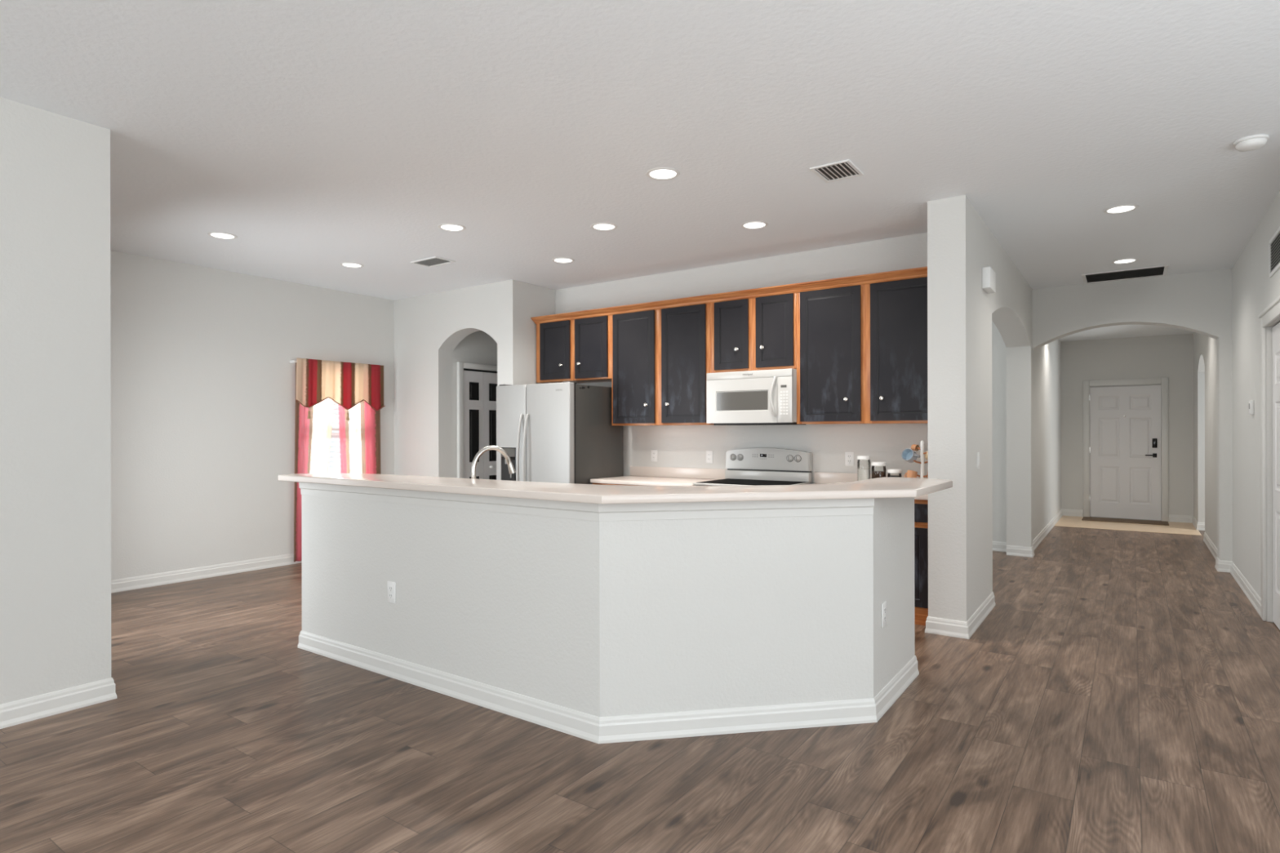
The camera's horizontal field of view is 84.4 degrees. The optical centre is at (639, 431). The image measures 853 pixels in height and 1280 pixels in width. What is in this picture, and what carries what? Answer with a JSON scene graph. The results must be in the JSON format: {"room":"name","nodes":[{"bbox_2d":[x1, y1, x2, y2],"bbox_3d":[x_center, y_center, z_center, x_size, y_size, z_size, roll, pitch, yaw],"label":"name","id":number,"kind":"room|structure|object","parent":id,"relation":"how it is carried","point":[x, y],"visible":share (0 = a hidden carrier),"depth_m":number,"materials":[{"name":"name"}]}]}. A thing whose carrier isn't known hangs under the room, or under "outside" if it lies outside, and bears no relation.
{"room":"open-plan kitchen","nodes":[
{"label":"open-plan kitchen","id":0,"kind":"room"},
{"bbox_2d":[0,97,111,704],"bbox_3d":[-4.548,-0.084,0.971,0.148,2.860,6.390,0,0,35],"label":"wall","id":1,"kind":"structure","parent":0,"point":[55,311],"depth_m":3.36,"materials":[{"name":"white paint"}]},
{"bbox_2d":[0,677,116,728],"bbox_3d":[-4.754,1.294,1.128,0.706,0.106,6.408,0,0,35],"label":"baseboard","id":2,"kind":"structure","parent":1,"relation":"attached to","point":[37,707],"depth_m":3.36,"materials":[{"name":"white paint"}]},
{"bbox_2d":[110,250,394,579],"bbox_3d":[-3.952,-0.085,6.693,0.140,2.860,3.679,0,0,35],"label":"wall","id":3,"kind":"structure","parent":0,"point":[203,376],"depth_m":6.55,"materials":[{"name":"white paint"}]},
{"bbox_2d":[111,553,302,593],"bbox_3d":[-3.498,1.291,6.519,0.800,0.106,3.910,0,0,35],"label":"baseboard","id":4,"kind":"structure","parent":3,"relation":"attached to","point":[191,574],"depth_m":6.44,"materials":[{"name":"white paint"}]},
{"bbox_2d":[327,401,341,473],"bbox_3d":[-3.289,0.078,7.609,0.050,1.498,0.790,0,0,35],"label":"window blind","id":5,"kind":"object","parent":3,"relation":"attached to","point":[335,405],"visible":0.13,"depth_m":7.61,"materials":[{"name":"white plastic"}]},
{"bbox_2d":[331,432,339,438],"bbox_3d":[-3.286,0.119,7.607,0.145,1.590,0.860,0,0,35],"label":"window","id":6,"kind":"structure","parent":3,"relation":"in","point":[332,436],"depth_m":7.63,"materials":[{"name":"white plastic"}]},
{"bbox_3d":[-3.222,-0.706,7.549,0.078,0.024,1.022,0,0,35],"label":"curtain rod","id":7,"kind":"object","parent":3,"relation":"attached to","visible":0},
{"bbox_2d":[293,362,333,561],"bbox_3d":[-3.368,0.309,7.310,0.051,2.010,0.461,0,0,35],"label":"curtain","id":8,"kind":"object","parent":7,"relation":"hanging from","point":[313,436],"visible":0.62,"depth_m":7.25,"materials":[{"name":"fabric"}]},
{"bbox_2d":[296,357,385,420],"bbox_3d":[-3.160,-0.430,7.509,0.042,0.622,1.031,0,0,35],"label":"window valance","id":9,"kind":"object","parent":7,"relation":"hanging from","point":[348,384],"visible":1,"depth_m":7.48,"materials":[{"name":"fabric"}]},
{"bbox_2d":[338,400,381,474],"bbox_3d":[-3.068,0.308,7.742,0.045,2.010,0.531,0,0,35],"label":"curtain","id":10,"kind":"object","parent":7,"relation":"hanging from","point":[360,435],"visible":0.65,"depth_m":7.73,"materials":[{"name":"fabric"}]},
{"bbox_2d":[393,280,527,477],"bbox_3d":[-2.057,-0.089,7.736,2.056,2.860,0.201,0,0,35],"label":"wall","id":11,"kind":"structure","parent":0,"point":[428,328],"depth_m":7.77,"materials":[{"name":"white paint"}]},
{"bbox_2d":[453,330,497,477],"bbox_3d":[-1.592,-0.090,8.712,0.142,2.860,1.930,0,0,35],"label":"wall","id":12,"kind":"structure","parent":0,"point":[478,347],"depth_m":8.09,"materials":[{"name":"white paint"}]},
{"bbox_2d":[456,361,497,479],"bbox_3d":[-1.815,0.281,8.197,0.067,2.120,0.740,0,0,35],"label":"door","id":13,"kind":"structure","parent":12,"relation":"in","point":[476,391],"depth_m":8.11,"materials":[{"name":"white paint"}]},
{"bbox_2d":[526,283,555,384],"bbox_3d":[-0.694,-0.092,8.086,0.221,2.860,1.930,0,0,35],"label":"wall","id":14,"kind":"structure","parent":0,"point":[540,300],"depth_m":7.32,"materials":[{"name":"white paint"}]},
{"bbox_2d":[301,494,915,717],"bbox_3d":[-0.373,0.823,3.650,3.645,1.030,1.136,0,0,9],"label":"wall","id":15,"kind":"structure","parent":0,"point":[611,618],"depth_m":3.22,"materials":[{"name":"white paint"}]},
{"bbox_2d":[387,581,395,603],"bbox_3d":[-1.361,0.880,3.866,0.072,0.116,0.008,0,0,35],"label":"wall outlet","id":16,"kind":"object","parent":15,"relation":"attached to","point":[391,585],"visible":1,"depth_m":3.86,"materials":[{"name":"white plastic"}]},
{"bbox_2d":[298,482,874,521],"bbox_3d":[-0.619,0.348,3.568,3.391,0.081,0.671,0,0,22],"label":"trim","id":17,"kind":"structure","parent":15,"relation":"attached to","point":[838,507],"depth_m":3.20,"materials":[{"name":"white paint"}]},
{"bbox_2d":[297,630,919,743],"bbox_3d":[-0.372,1.285,3.646,3.694,0.106,1.168,0,0,9],"label":"baseboard","id":18,"kind":"structure","parent":15,"relation":"attached to","point":[603,730],"depth_m":3.21,"materials":[{"name":"white paint"}]},
{"bbox_2d":[278,473,952,504],"bbox_3d":[-0.356,0.287,3.676,4.023,0.038,1.358,0,0,8],"label":"countertop","id":19,"kind":"structure","parent":15,"relation":"on","point":[878,487],"depth_m":3.31,"materials":[{"name":"beige stone"}]},
{"bbox_2d":[881,600,886,627],"bbox_3d":[1.171,0.877,3.386,0.008,0.116,0.072,0,0,35],"label":"wall outlet","id":20,"kind":"object","parent":15,"relation":"attached to","point":[884,604],"visible":1,"depth_m":3.38,"materials":[{"name":"white plastic"}]},
{"bbox_2d":[0,0,1279,300],"bbox_3d":[0.575,-1.574,4.413,10.500,0.100,18.300,0,0,35],"label":"ceiling","id":21,"kind":"structure","parent":0,"point":[320,135],"depth_m":3.52,"materials":[{"name":"white paint"}]},
{"bbox_2d":[207,231,237,239],"bbox_3d":[-3.229,-1.514,5.462,0.202,0.004,0.202,0,0,35],"label":"recessed light","id":22,"kind":"object","parent":21,"relation":"in","point":[220,235],"visible":1,"depth_m":5.45,"materials":[{"name":"white plastic"}]},
{"bbox_2d":[339,262,363,267],"bbox_3d":[-2.625,-1.515,6.432,0.202,0.004,0.202,0,0,35],"label":"recessed light","id":23,"kind":"object","parent":21,"relation":"in","point":[348,264],"visible":1,"depth_m":6.42,"materials":[{"name":"white plastic"}]},
{"bbox_2d":[410,256,455,267],"bbox_3d":[-1.850,-1.514,6.311,0.350,0.010,0.220,0,0,35],"label":"ceiling vent","id":24,"kind":"object","parent":21,"relation":"in","point":[434,261],"visible":1,"depth_m":6.30,"materials":[{"name":"white plastic"}]},
{"bbox_2d":[438,223,466,231],"bbox_3d":[-1.399,-1.517,5.255,0.202,0.004,0.202,0,0,35],"label":"recessed light","id":25,"kind":"object","parent":21,"relation":"in","point":[447,227],"visible":1,"depth_m":5.25,"materials":[{"name":"white plastic"}]},
{"bbox_2d":[551,257,574,262],"bbox_3d":[-0.682,-1.519,6.268,0.202,0.004,0.202,0,0,35],"label":"recessed light","id":26,"kind":"object","parent":21,"relation":"in","point":[560,260],"visible":1,"depth_m":6.25,"materials":[{"name":"white plastic"}]},
{"bbox_2d":[590,222,617,231],"bbox_3d":[-0.267,-1.520,5.244,0.202,0.004,0.202,0,0,35],"label":"recessed light","id":27,"kind":"object","parent":21,"relation":"in","point":[597,226],"visible":1,"depth_m":5.23,"materials":[{"name":"white plastic"}]},
{"bbox_2d":[645,167,679,180],"bbox_3d":[0.135,-1.520,4.170,0.202,0.004,0.202,0,0,35],"label":"recessed light","id":28,"kind":"object","parent":21,"relation":"in","point":[660,173],"visible":1,"depth_m":4.16,"materials":[{"name":"white plastic"}]},
{"bbox_2d":[740,221,768,229],"bbox_3d":[0.844,-1.522,5.210,0.202,0.004,0.202,0,0,35],"label":"recessed light","id":29,"kind":"object","parent":21,"relation":"in","point":[750,224],"visible":1,"depth_m":5.20,"materials":[{"name":"white plastic"}]},
{"bbox_2d":[809,159,864,182],"bbox_3d":[1.153,-1.520,4.132,0.230,0.010,0.278,0,0,35],"label":"ceiling vent","id":30,"kind":"object","parent":21,"relation":"in","point":[845,169],"visible":1,"depth_m":4.13,"materials":[{"name":"white plastic"}]},
{"bbox_2d":[1103,204,1138,213],"bbox_3d":[3.304,-1.527,4.852,0.202,0.004,0.202,0,0,35],"label":"recessed light","id":31,"kind":"object","parent":21,"relation":"in","point":[1128,207],"visible":1,"depth_m":4.85,"materials":[{"name":"white plastic"}]},
{"bbox_2d":[1111,257,1138,263],"bbox_3d":[4.352,-1.529,6.339,0.202,0.004,0.202,0,0,35],"label":"recessed light","id":32,"kind":"object","parent":21,"relation":"in","point":[1130,260],"visible":1,"depth_m":6.32,"materials":[{"name":"white plastic"}]},
{"bbox_2d":[1081,264,1168,284],"bbox_3d":[4.720,-1.528,6.886,0.681,0.010,0.500,0,0,35],"label":"ceiling vent","id":33,"kind":"object","parent":21,"relation":"in","point":[1162,270],"visible":1,"depth_m":6.87,"materials":[{"name":"black plastic"}]},
{"bbox_2d":[1232,133,1269,151],"bbox_3d":[3.204,-1.505,3.703,0.144,0.048,0.144,0,0,35],"label":"smoke detector","id":34,"kind":"object","parent":21,"relation":"attached to","point":[1251,143],"visible":1,"depth_m":3.67,"materials":[{"name":"white plastic"}]},
{"bbox_2d":[0,515,1279,852],"bbox_3d":[0.581,1.384,4.413,10.500,0.104,18.300,0,0,35],"label":"floor","id":35,"kind":"structure","parent":0,"point":[1118,691],"depth_m":2.95,"materials":[{"name":"brown wood"}]},
{"bbox_2d":[496,381,623,484],"bbox_3d":[-0.797,0.432,6.858,0.935,1.773,0.902,0,0,35],"label":"refrigerator","id":36,"kind":"object","parent":35,"relation":"on","point":[564,432],"visible":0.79,"depth_m":6.54,"materials":[{"name":"grey metal"}]},
{"bbox_2d":[592,483,637,485],"bbox_3d":[0.176,0.905,6.448,1.090,0.863,0.623,0,0,35],"label":"base cabinet","id":37,"kind":"object","parent":35,"relation":"on","point":[593,483],"visible":0.03,"depth_m":6.42,"materials":[{"name":"brown wood"}]},
{"bbox_2d":[590,475,719,485],"bbox_3d":[0.173,0.454,6.448,1.095,0.035,0.635,0,0,35],"label":"countertop","id":38,"kind":"structure","parent":37,"relation":"on","point":[624,480],"depth_m":6.32,"materials":[{"name":"beige stone"}]},
{"bbox_2d":[693,448,812,485],"bbox_3d":[0.927,0.724,5.864,0.780,1.162,0.702,0,0,35],"label":"range","id":39,"kind":"object","parent":35,"relation":"on","point":[750,466],"visible":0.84,"depth_m":6.03,"materials":[{"name":"white metal"}]},
{"bbox_2d":[693,478,810,485],"bbox_3d":[0.933,0.431,5.873,0.780,0.016,0.620,0,0,35],"label":"cooktop","id":40,"kind":"object","parent":39,"relation":"in","point":[729,482],"depth_m":5.87,"materials":[{"name":"black glass"}]},
{"bbox_2d":[914,499,928,625],"bbox_3d":[1.727,0.902,5.367,1.070,0.863,0.623,0,0,35],"label":"base cabinet","id":41,"kind":"object","parent":35,"relation":"on","point":[921,506],"visible":0.16,"depth_m":4.85,"materials":[{"name":"brown wood"}]},
{"bbox_2d":[813,483,928,500],"bbox_3d":[1.726,0.451,5.365,1.072,0.035,0.635,0,0,35],"label":"countertop","id":42,"kind":"structure","parent":41,"relation":"on","point":[925,497],"depth_m":4.83,"materials":[{"name":"beige"}]},
{"bbox_2d":[857,455,870,480],"bbox_3d":[1.725,0.311,5.442,0.099,0.245,0.099,0,0,35],"label":"glass canister","id":43,"kind":"object","parent":42,"relation":"on","point":[862,473],"visible":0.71,"depth_m":5.41,"materials":[{"name":"white"}]},
{"bbox_2d":[871,462,886,478],"bbox_3d":[1.818,0.333,5.377,0.107,0.200,0.107,0,0,35],"label":"glass canister","id":44,"kind":"object","parent":42,"relation":"on","point":[875,474],"visible":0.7,"depth_m":5.34,"materials":[{"name":"white"}]},
{"bbox_2d":[887,469,902,477],"bbox_3d":[1.914,0.359,5.310,0.103,0.148,0.103,0,0,35],"label":"glass canister","id":45,"kind":"object","parent":42,"relation":"on","point":[889,471],"visible":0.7,"depth_m":5.27,"materials":[{"name":"white"}]},
{"bbox_2d":[913,440,928,478],"bbox_3d":[2.066,0.250,5.168,0.156,0.366,0.150,0,0,35],"label":"mug tree","id":46,"kind":"object","parent":42,"relation":"on","point":[922,462],"visible":0.56,"depth_m":5.16,"materials":[{"name":"white wood"}]},
{"bbox_2d":[901,448,919,462],"bbox_3d":[1.987,0.176,5.159,0.097,0.106,0.125,0,0,-39],"label":"mug","id":47,"kind":"object","parent":46,"relation":"hanging from","point":[908,455],"visible":1,"depth_m":5.18,"materials":[{"name":"blue ceramic"}]},
{"bbox_2d":[904,470,917,478],"bbox_3d":[2.003,0.327,5.208,0.083,0.086,0.091,0,0,6],"label":"mug","id":48,"kind":"object","parent":46,"relation":"hanging from","point":[910,473],"visible":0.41,"depth_m":5.18,"materials":[{"name":"brown ceramic"}]},
{"bbox_2d":[911,444,919,451],"bbox_3d":[2.040,0.119,5.221,0.068,0.050,0.045,0,0,-32],"label":"mug","id":49,"kind":"object","parent":46,"relation":"hanging from","point":[913,446],"visible":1,"depth_m":5.21,"materials":[{"name":"brown ceramic"}]},
{"bbox_2d":[924,450,928,460],"bbox_3d":[2.133,0.170,5.141,0.104,0.091,0.090,0,0,2],"label":"mug","id":50,"kind":"object","parent":46,"relation":"hanging from","point":[926,455],"visible":0.27,"depth_m":5.14,"materials":[{"name":"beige ceramic"}]},
{"bbox_2d":[1081,516,1168,525],"bbox_3d":[7.117,1.312,10.376,1.040,0.012,0.440,0,0,35],"label":"threshold","id":51,"kind":"object","parent":35,"relation":"on","point":[1084,518],"visible":1,"depth_m":10.29,"materials":[{"name":"brown wood"}]},
{"bbox_3d":[-0.930,0.907,4.052,2.288,0.863,0.529,0,0,35],"label":"base cabinet","id":52,"kind":"object","parent":35,"relation":"on","visible":0},
{"bbox_3d":[-0.320,0.455,4.214,3.124,0.035,1.494,0,0,35],"label":"countertop","id":53,"kind":"structure","parent":52,"relation":"on","visible":0},
{"bbox_2d":[471,445,515,479],"bbox_3d":[-0.874,0.261,4.192,0.294,0.356,0.060,0,0,-33],"label":"faucet","id":54,"kind":"object","parent":53,"relation":"on","point":[511,468],"visible":0.69,"depth_m":4.18,"materials":[{"name":"silver metal"}]},
{"bbox_2d":[555,232,928,484],"bbox_3d":[0.755,-0.095,6.501,3.969,2.860,0.112,0,0,35],"label":"wall","id":55,"kind":"structure","parent":0,"point":[676,446],"depth_m":6.17,"materials":[{"name":"white paint"}]},
{"bbox_2d":[536,315,611,383],"bbox_3d":[-0.595,-0.827,7.144,0.978,0.640,0.371,0,0,35],"label":"upper cabinet","id":56,"kind":"object","parent":55,"relation":"attached to","point":[578,350],"visible":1,"depth_m":7.03,"materials":[{"name":"brown wood"}]},
{"bbox_2d":[651,449,657,461],"bbox_3d":[0.137,0.233,6.858,0.072,0.116,0.008,0,0,35],"label":"wall outlet","id":57,"kind":"object","parent":55,"relation":"attached to","point":[654,452],"visible":1,"depth_m":6.85,"materials":[{"name":"white plastic"}]},
{"bbox_2d":[611,302,713,426],"bbox_3d":[0.247,-0.604,6.557,1.071,1.090,0.371,0,0,35],"label":"upper cabinet","id":58,"kind":"object","parent":55,"relation":"attached to","point":[660,358],"visible":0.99,"depth_m":6.43,"materials":[{"name":"brown wood"}]},
{"bbox_2d":[630,466,727,479],"bbox_3d":[0.352,0.389,6.701,1.090,0.095,0.018,0,0,35],"label":"backsplash","id":59,"kind":"structure","parent":55,"relation":"attached to","point":[668,472],"depth_m":6.68,"materials":[{"name":"beige"}]},
{"bbox_2d":[706,450,712,463],"bbox_3d":[0.639,0.234,6.508,0.072,0.116,0.008,0,0,35],"label":"wall outlet","id":60,"kind":"object","parent":55,"relation":"attached to","point":[708,453],"visible":1,"depth_m":6.50,"materials":[{"name":"white plastic"}]},
{"bbox_2d":[710,293,796,373],"bbox_3d":[1.011,-0.829,6.024,0.792,0.643,0.371,0,0,35],"label":"upper cabinet","id":61,"kind":"object","parent":55,"relation":"attached to","point":[758,333],"visible":0.92,"depth_m":5.90,"materials":[{"name":"brown wood"}]},
{"bbox_2d":[706,368,805,425],"bbox_3d":[0.992,-0.278,5.978,0.777,0.446,0.459,0,0,35],"label":"microwave","id":62,"kind":"object","parent":61,"relation":"attached to","point":[762,397],"visible":0.98,"depth_m":5.81,"materials":[{"name":"white plastic"}]},
{"bbox_2d":[844,451,853,466],"bbox_3d":[1.709,0.224,5.762,0.072,0.116,0.008,0,0,35],"label":"wall outlet","id":63,"kind":"object","parent":55,"relation":"attached to","point":[849,456],"visible":1,"depth_m":5.76,"materials":[{"name":"white plastic"}]},
{"bbox_2d":[796,276,927,424],"bbox_3d":[1.788,-0.607,5.482,1.100,1.090,0.371,0,0,35],"label":"upper cabinet","id":64,"kind":"object","parent":55,"relation":"attached to","point":[862,349],"visible":0.84,"depth_m":5.38,"materials":[{"name":"brown wood"}]},
{"bbox_2d":[530,266,927,324],"bbox_3d":[0.610,-1.147,6.297,3.965,0.062,0.380,0,0,35],"label":"crown molding","id":65,"kind":"structure","parent":64,"relation":"attached to","point":[917,273],"depth_m":5.90,"materials":[{"name":"brown wood"}]},
{"bbox_2d":[813,471,927,484],"bbox_3d":[1.903,0.386,5.619,1.072,0.095,0.018,0,0,35],"label":"backsplash","id":66,"kind":"structure","parent":55,"relation":"attached to","point":[823,477],"depth_m":5.81,"materials":[{"name":"beige"}]},
{"bbox_2d":[927,195,1061,622],"bbox_3d":[4.284,-0.102,7.888,0.234,2.860,7.960,0,0,35],"label":"wall","id":67,"kind":"structure","parent":0,"point":[961,313],"depth_m":4.83,"materials":[{"name":"white paint"}]},
{"bbox_2d":[924,591,995,639],"bbox_3d":[2.307,1.279,5.049,0.270,0.106,1.076,0,0,35],"label":"baseboard","id":68,"kind":"structure","parent":67,"relation":"attached to","point":[940,626],"depth_m":4.65,"materials":[{"name":"white paint"}]},
{"bbox_2d":[977,452,979,469],"bbox_3d":[2.348,0.202,4.897,0.010,0.116,0.072,0,0,35],"label":"light switch","id":69,"kind":"object","parent":67,"relation":"attached to","point":[978,453],"visible":1,"depth_m":4.88,"materials":[{"name":"white plastic"}]},
{"bbox_2d":[982,266,995,293],"bbox_3d":[2.535,-1.098,5.131,0.054,0.150,0.240,0,0,35],"label":"door chime","id":70,"kind":"object","parent":67,"relation":"attached to","point":[988,275],"visible":1,"depth_m":5.04,"materials":[{"name":"white plastic"}]},
{"bbox_2d":[991,320,1006,542],"bbox_3d":[2.927,-0.099,8.669,2.885,2.860,0.130,0,0,35],"label":"wall","id":71,"kind":"structure","parent":0,"point":[998,347],"depth_m":7.85,"materials":[{"name":"white paint"}]},
{"bbox_2d":[992,541,1006,551],"bbox_3d":[2.888,1.278,8.608,2.885,0.106,0.018,0,0,35],"label":"baseboard","id":72,"kind":"structure","parent":71,"relation":"attached to","point":[997,545],"depth_m":7.83,"materials":[{"name":"white paint"}]},
{"bbox_2d":[1058,324,1193,342],"bbox_3d":[6.136,-1.473,8.977,1.640,0.125,4.050,0,0,35],"label":"ceiling","id":73,"kind":"structure","parent":0,"point":[1120,331],"depth_m":10.08,"materials":[{"name":"white paint"}]},
{"bbox_2d":[1061,333,1193,515],"bbox_3d":[7.331,-0.108,10.700,2.015,2.860,0.140,0,0,35],"label":"wall","id":74,"kind":"structure","parent":0,"point":[1171,357],"depth_m":10.56,"materials":[{"name":"white paint"}]},
{"bbox_2d":[1083,377,1168,521],"bbox_3d":[7.325,0.267,10.673,1.055,2.110,0.182,0,0,35],"label":"door","id":75,"kind":"structure","parent":74,"relation":"in","point":[1126,421],"depth_m":10.64,"materials":[{"name":"white paint"}]},
{"bbox_2d":[1031,268,1232,560],"bbox_3d":[4.955,-0.103,7.203,1.650,2.860,0.215,0,0,35],"label":"wall","id":76,"kind":"structure","parent":0,"point":[1197,302],"depth_m":6.90,"materials":[{"name":"white paint"}]},
{"bbox_2d":[1193,332,1217,548],"bbox_3d":[6.885,-0.107,8.457,0.180,2.860,4.050,0,0,35],"label":"wall","id":77,"kind":"structure","parent":0,"point":[1205,348],"depth_m":8.49,"materials":[{"name":"white paint"}]},
{"bbox_2d":[1168,514,1204,530],"bbox_3d":[7.679,1.268,9.845,0.287,0.106,0.946,0,0,23],"label":"baseboard","id":78,"kind":"structure","parent":77,"relation":"attached to","point":[1176,518],"depth_m":10.20,"materials":[{"name":"white paint"}]},
{"bbox_2d":[1203,532,1261,617],"bbox_3d":[5.622,1.272,6.810,0.111,0.106,4.300,0,0,35],"label":"baseboard","id":79,"kind":"structure","parent":77,"relation":"attached to","point":[1221,566],"depth_m":6.29,"materials":[{"name":"white paint"}]},
{"bbox_2d":[1231,190,1279,622],"bbox_3d":[4.555,-0.102,5.074,0.131,2.860,3.735,0,0,35],"label":"wall","id":80,"kind":"structure","parent":0,"point":[1253,291],"depth_m":5.54,"materials":[{"name":"white paint"}]},
{"bbox_2d":[1248,400,1253,414],"bbox_3d":[4.750,-0.188,5.489,0.024,0.110,0.090,0,0,35],"label":"thermostat","id":81,"kind":"object","parent":80,"relation":"attached to","point":[1251,402],"visible":1,"depth_m":5.46,"materials":[{"name":"white plastic"}]},
{"bbox_2d":[1257,295,1279,630],"bbox_3d":[4.160,0.248,4.588,0.104,2.160,1.035,0,0,35],"label":"door","id":82,"kind":"structure","parent":80,"relation":"in","point":[1272,312],"depth_m":4.85,"materials":[{"name":"white paint"}]},
{"bbox_2d":[1269,226,1279,278],"bbox_3d":[4.119,-1.161,4.575,0.010,0.250,0.470,0,0,35],"label":"air vent","id":83,"kind":"object","parent":80,"relation":"in","point":[1274,242],"visible":1,"depth_m":4.61,"materials":[{"name":"white plastic"}]},
{"bbox_3d":[4.174,-0.102,7.747,0.215,2.860,0.215,0,0,35],"label":"pier","id":84,"kind":"object","parent":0,"visible":0},
{"bbox_2d":[1006,509,1083,557],"bbox_3d":[5.402,1.273,9.268,0.290,0.106,4.435,0,0,37],"label":"baseboard","id":85,"kind":"object","parent":84,"relation":"attached to","point":[1012,550],"visible":0.93,"depth_m":8.39,"materials":[{"name":"white paint"}]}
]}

